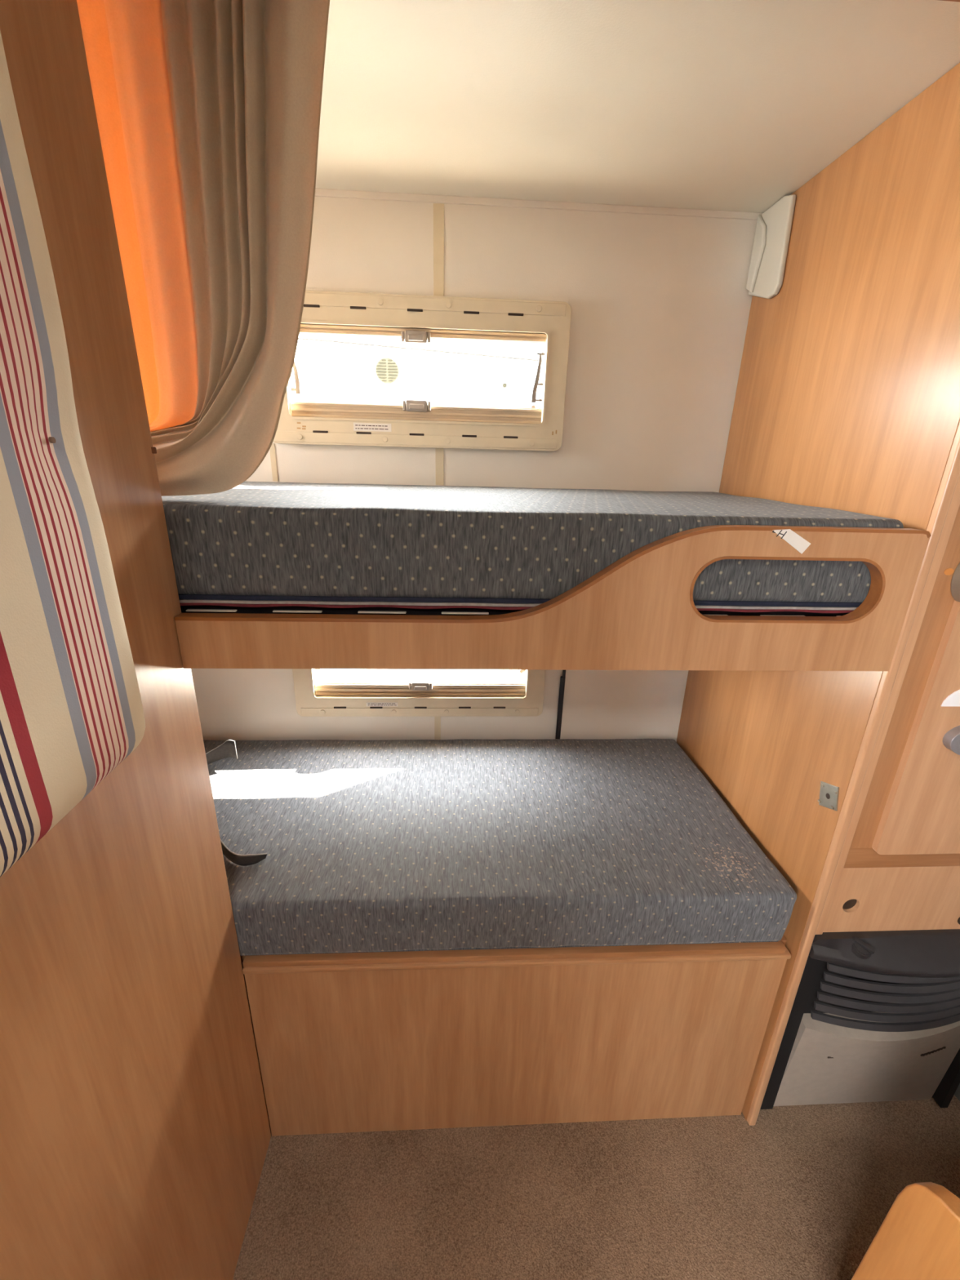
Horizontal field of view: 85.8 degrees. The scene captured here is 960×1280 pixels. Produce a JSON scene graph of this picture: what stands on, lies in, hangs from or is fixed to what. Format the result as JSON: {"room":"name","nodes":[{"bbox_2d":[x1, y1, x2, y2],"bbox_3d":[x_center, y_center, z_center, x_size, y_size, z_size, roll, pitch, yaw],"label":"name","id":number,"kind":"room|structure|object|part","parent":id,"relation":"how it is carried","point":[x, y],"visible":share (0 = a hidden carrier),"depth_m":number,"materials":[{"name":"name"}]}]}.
{"room":"camper van interior","nodes":[
{"label":"camper van interior","id":0,"kind":"room"},
{"bbox_2d":[0,0,271,1279],"bbox_3d":[-0.404,0.331,0.306,0.030,1.849,1.000,0,19,-3],"label":"wall partition","id":1,"kind":"structure","parent":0,"point":[135,1135],"depth_m":0.57,"materials":[{"name":"brown wood"}]},
{"bbox_2d":[0,31,145,876],"bbox_3d":[-0.328,-0.081,0.087,0.089,0.625,0.690,0,19,-3],"label":"striped curtain","id":2,"kind":"object","parent":1,"relation":"attached to","point":[72,712],"visible":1,"depth_m":0.36,"materials":[{"name":"multicoloured fabric"}]},
{"bbox_2d":[191,195,757,742],"bbox_3d":[-0.075,-0.028,1.362,2.320,1.849,0.030,0,19,-3],"label":"wall","id":3,"kind":"structure","parent":0,"point":[660,304],"depth_m":1.17,"materials":[{"name":"plastic"}]},
{"bbox_2d":[269,443,278,480],"bbox_3d":[-0.476,-0.409,1.190,0.012,0.082,0.001,0,19,-3],"label":"trim","id":4,"kind":"structure","parent":3,"relation":"attached to","point":[273,456],"depth_m":1.19,"materials":[{"name":"beige plastic"}]},
{"bbox_2d":[292,668,545,716],"bbox_3d":[-0.157,0.059,1.375,0.662,0.298,0.053,0,19,-3],"label":"window","id":5,"kind":"structure","parent":3,"relation":"in","point":[314,697],"depth_m":1.39,"materials":[{"name":"plastic"}]},
{"bbox_3d":[-0.429,0.077,1.373,0.020,0.023,0.006,0,19,-3],"label":"stay arm","id":6,"kind":"part","parent":5,"relation":"part of","materials":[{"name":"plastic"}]},
{"bbox_3d":[-0.158,0.130,1.402,0.564,0.036,0.018,0,19,-3],"label":"blind rail","id":7,"kind":"part","parent":5,"relation":"part of","materials":[{"name":"plastic"}]},
{"bbox_3d":[-0.157,0.053,1.396,0.566,0.187,0.010,0,19,-3],"label":"sash","id":8,"kind":"part","parent":5,"relation":"part of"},
{"bbox_2d":[273,290,571,451],"bbox_3d":[-0.140,-0.588,1.150,0.662,0.298,0.053,0,19,-3],"label":"window","id":9,"kind":"structure","parent":3,"relation":"in","point":[412,319],"depth_m":1.15,"materials":[{"name":"plastic"}]},
{"bbox_3d":[-0.407,-0.583,1.144,0.015,0.070,0.007,0,19,-3],"label":"stay arm","id":10,"kind":"part","parent":9,"relation":"part of"},
{"bbox_3d":[-0.141,-0.516,1.177,0.564,0.036,0.018,0,19,-3],"label":"blind rail","id":11,"kind":"part","parent":9,"relation":"part of","materials":[{"name":"plastic"}]},
{"bbox_3d":[-0.140,-0.593,1.171,0.566,0.187,0.010,0,19,-3],"label":"sash","id":12,"kind":"part","parent":9,"relation":"part of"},
{"bbox_3d":[-0.137,-0.666,1.125,0.564,0.019,0.018,0,19,-3],"label":"blind rail","id":13,"kind":"part","parent":9,"relation":"part of","materials":[{"name":"plastic"}]},
{"bbox_3d":[0.128,-0.592,1.169,0.018,0.102,0.007,0,19,-3],"label":"stay arm","id":14,"kind":"part","parent":9,"relation":"part of"},
{"bbox_2d":[434,716,440,739],"bbox_3d":[-0.118,0.242,1.437,0.017,0.089,0.001,0,19,-3],"label":"trim","id":15,"kind":"structure","parent":3,"relation":"attached to","point":[437,719],"depth_m":1.44,"materials":[{"name":"beige plastic"}]},
{"bbox_2d":[433,203,444,296],"bbox_3d":[-0.086,-0.804,1.073,0.022,0.168,0.001,0,19,-3],"label":"trim","id":16,"kind":"structure","parent":3,"relation":"attached to","point":[438,208],"depth_m":1.07,"materials":[{"name":"beige plastic"}]},
{"bbox_2d":[435,448,444,484],"bbox_3d":[-0.095,-0.407,1.211,0.019,0.084,0.001,0,19,-3],"label":"trim","id":17,"kind":"structure","parent":3,"relation":"attached to","point":[439,452],"depth_m":1.21,"materials":[{"name":"beige plastic"}]},
{"bbox_2d":[315,188,762,220],"bbox_3d":[-0.051,-0.889,1.044,2.320,0.012,0.004,0,19,-3],"label":"trim","id":18,"kind":"structure","parent":3,"relation":"attached to","point":[318,192],"depth_m":1.05,"materials":[{"name":"plastic"}]},
{"bbox_2d":[174,524,931,671],"bbox_3d":[-0.307,-0.156,0.966,1.807,0.206,0.602,0,19,-3],"label":"bunk bed","id":19,"kind":"object","parent":3,"relation":"attached to","point":[639,611],"visible":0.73,"depth_m":0.72,"materials":[{"name":"brown wood"}]},
{"bbox_2d":[161,481,903,613],"bbox_3d":[-0.306,-0.206,0.961,1.788,0.142,0.574,0,19,-3],"label":"mattress","id":20,"kind":"object","parent":19,"relation":"on","point":[248,544],"visible":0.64,"depth_m":0.71,"materials":[{"name":"fabric"}]},
{"bbox_2d":[555,670,565,738],"bbox_3d":[0.224,0.123,1.405,0.014,0.550,0.014,0,19,-3],"label":"pipe","id":21,"kind":"object","parent":3,"relation":"attached to","point":[562,677],"visible":0.51,"depth_m":1.42,"materials":[{"name":"black rubber"}]},
{"bbox_2d":[232,963,959,1279],"bbox_3d":[-0.004,1.482,-0.113,2.320,0.030,3.812,0,19,-3],"label":"floor","id":22,"kind":"structure","parent":0,"point":[801,1192],"depth_m":1.00,"materials":[{"name":"carpet"}]},
{"bbox_2d":[240,934,791,1136],"bbox_3d":[-0.328,0.713,1.277,1.797,0.493,0.585,0,19,-3],"label":"bed base","id":23,"kind":"object","parent":22,"relation":"on","point":[346,1042],"visible":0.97,"depth_m":1.02,"materials":[{"name":"brown wood"}]},
{"bbox_2d":[203,738,796,955],"bbox_3d":[-0.324,0.421,1.174,1.785,0.126,0.570,0,19,-3],"label":"mattress","id":24,"kind":"object","parent":23,"relation":"on","point":[459,844],"visible":0.79,"depth_m":1.03,"materials":[{"name":"fabric"}]},
{"bbox_2d":[205,739,266,866],"bbox_3d":[-0.553,0.335,1.102,0.109,0.072,0.413,-10,22,-30],"label":"strap","id":25,"kind":"object","parent":24,"relation":"on","point":[228,748],"visible":0.54,"depth_m":1.25,"materials":[{"name":"fabric"}]},
{"bbox_3d":[-0.323,0.488,1.210,1.797,0.022,0.562,0,19,-3],"label":"board","id":26,"kind":"part","parent":23,"relation":"part of","materials":[{"name":"brown wood"}]},
{"bbox_2d":[676,62,959,1125],"bbox_3d":[0.841,0.087,1.103,0.513,1.848,0.621,0,19,-3],"label":"wardrobe","id":27,"kind":"object","parent":22,"relation":"on","point":[847,397],"visible":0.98,"depth_m":0.86,"materials":[{"name":"brown wood"}]},
{"bbox_2d":[746,194,796,298],"bbox_3d":[0.588,-0.788,1.051,0.020,0.174,0.115,0,19,-3],"label":"wall lamp","id":28,"kind":"object","parent":27,"relation":"attached to","point":[773,228],"visible":1,"depth_m":1.04,"materials":[{"name":"plastic"}]},
{"bbox_3d":[0.599,0.268,0.887,0.004,0.056,0.048,0,19,-3],"label":"striker plate","id":29,"kind":"part","parent":27,"relation":"part of","materials":[{"name":"metal"}]},
{"bbox_3d":[0.613,0.177,0.828,0.016,1.847,0.026,0,19,-3],"label":"corner post","id":30,"kind":"part","parent":27,"relation":"part of","materials":[{"name":"brown wood"}]},
{"bbox_3d":[0.864,0.465,0.943,0.479,0.151,0.015,0,19,-3],"label":"panel","id":31,"kind":"part","parent":27,"relation":"part of","materials":[{"name":"brown wood"}]},
{"bbox_3d":[0.865,0.375,0.911,0.482,0.043,0.018,0,19,-3],"label":"frame rail","id":32,"kind":"part","parent":27,"relation":"part of","materials":[{"name":"brown wood"}]},
{"bbox_3d":[0.898,-0.150,0.718,0.430,1.087,0.016,0,19,-3],"label":"door","id":33,"kind":"part","parent":27,"relation":"part of","materials":[{"name":"brown wood"}]},
{"bbox_2d":[943,568,954,575],"bbox_3d":[0.659,-0.096,0.727,0.014,0.010,0.002,0,19,-3],"label":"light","id":34,"kind":"object","parent":27,"relation":"attached to","point":[947,571],"depth_m":0.73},
{"bbox_3d":[0.774,0.155,0.802,0.104,0.056,0.016,0,19,-3],"label":"pull handle","id":35,"kind":"part","parent":27,"relation":"part of","materials":[{"name":"silver metal"}]},
{"bbox_2d":[760,928,959,1109],"bbox_3d":[0.826,0.788,1.061,0.444,0.543,0.145,0,19,-3],"label":"heater","id":36,"kind":"object","parent":22,"relation":"on","point":[874,1016],"visible":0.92,"depth_m":1.03,"materials":[{"name":"plastic"}]},
{"bbox_3d":[0.693,0.557,0.941,0.040,0.025,0.037,0,19,-3],"label":"control knob","id":37,"kind":"part","parent":36,"relation":"part of","materials":[{"name":"black plastic"}]},
{"bbox_2d":[851,1182,959,1279],"bbox_3d":[0.856,1.048,0.327,0.551,0.545,0.941,0,19,-3],"label":"table","id":38,"kind":"object","parent":22,"relation":"on","point":[918,1237],"visible":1,"depth_m":0.67,"materials":[{"name":"brown wood"}]},
{"bbox_2d":[315,0,959,213],"bbox_3d":[0.043,-0.292,-0.730,2.320,0.030,3.812,0,19,-3],"label":"ceiling","id":39,"kind":"structure","parent":0,"point":[730,105],"depth_m":0.74,"materials":[{"name":"paint"}]},
{"bbox_2d":[76,0,329,496],"bbox_3d":[-0.332,-0.461,0.626,0.401,0.558,0.134,0,19,-3],"label":"curtain","id":40,"kind":"object","parent":39,"relation":"hanging from","point":[208,112],"visible":0.8,"depth_m":0.63,"materials":[{"name":"fabric"}]},
{"bbox_2d":[954,1083,959,1101],"bbox_3d":[1.192,0.603,-0.356,0.030,1.849,3.812,0,19,-3],"label":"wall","id":41,"kind":"structure","parent":0,"point":[957,1094],"depth_m":1.18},
{"bbox_2d":[939,0,959,1],"bbox_3d":[-0.024,-0.706,0.519,2.320,0.013,0.036,0,19,-3],"label":"trim","id":42,"kind":"structure","parent":41,"relation":"attached to","point":[940,0],"depth_m":0.57,"materials":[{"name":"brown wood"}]},
{"label":"outside","id":43,"kind":"structure","parent":0,"visible":0},
{"bbox_3d":[-0.148,1.166,2.520,24.000,0.070,24.000,0,19,-3],"label":"ground","id":44,"kind":"structure","parent":43,"visible":0},
{"bbox_2d":[294,337,543,680],"bbox_3d":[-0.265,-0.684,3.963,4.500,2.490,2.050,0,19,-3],"label":"window pane","id":45,"kind":"object","parent":44,"relation":"on","point":[329,371],"visible":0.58,"depth_m":2.69,"materials":[{"name":"glass"}]},
{"bbox_2d":[375,357,399,383],"bbox_3d":[-0.478,-1.389,2.666,0.120,0.120,0.020,0,19,-3],"label":"round vent","id":46,"kind":"object","parent":45,"relation":"attached to","point":[387,369],"depth_m":2.66,"materials":[{"name":"plastic"}]},
{"bbox_3d":[-0.186,-1.473,2.655,4.500,0.134,0.025,0,19,-3],"label":"roof rail","id":47,"kind":"part","parent":45,"relation":"part of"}
]}

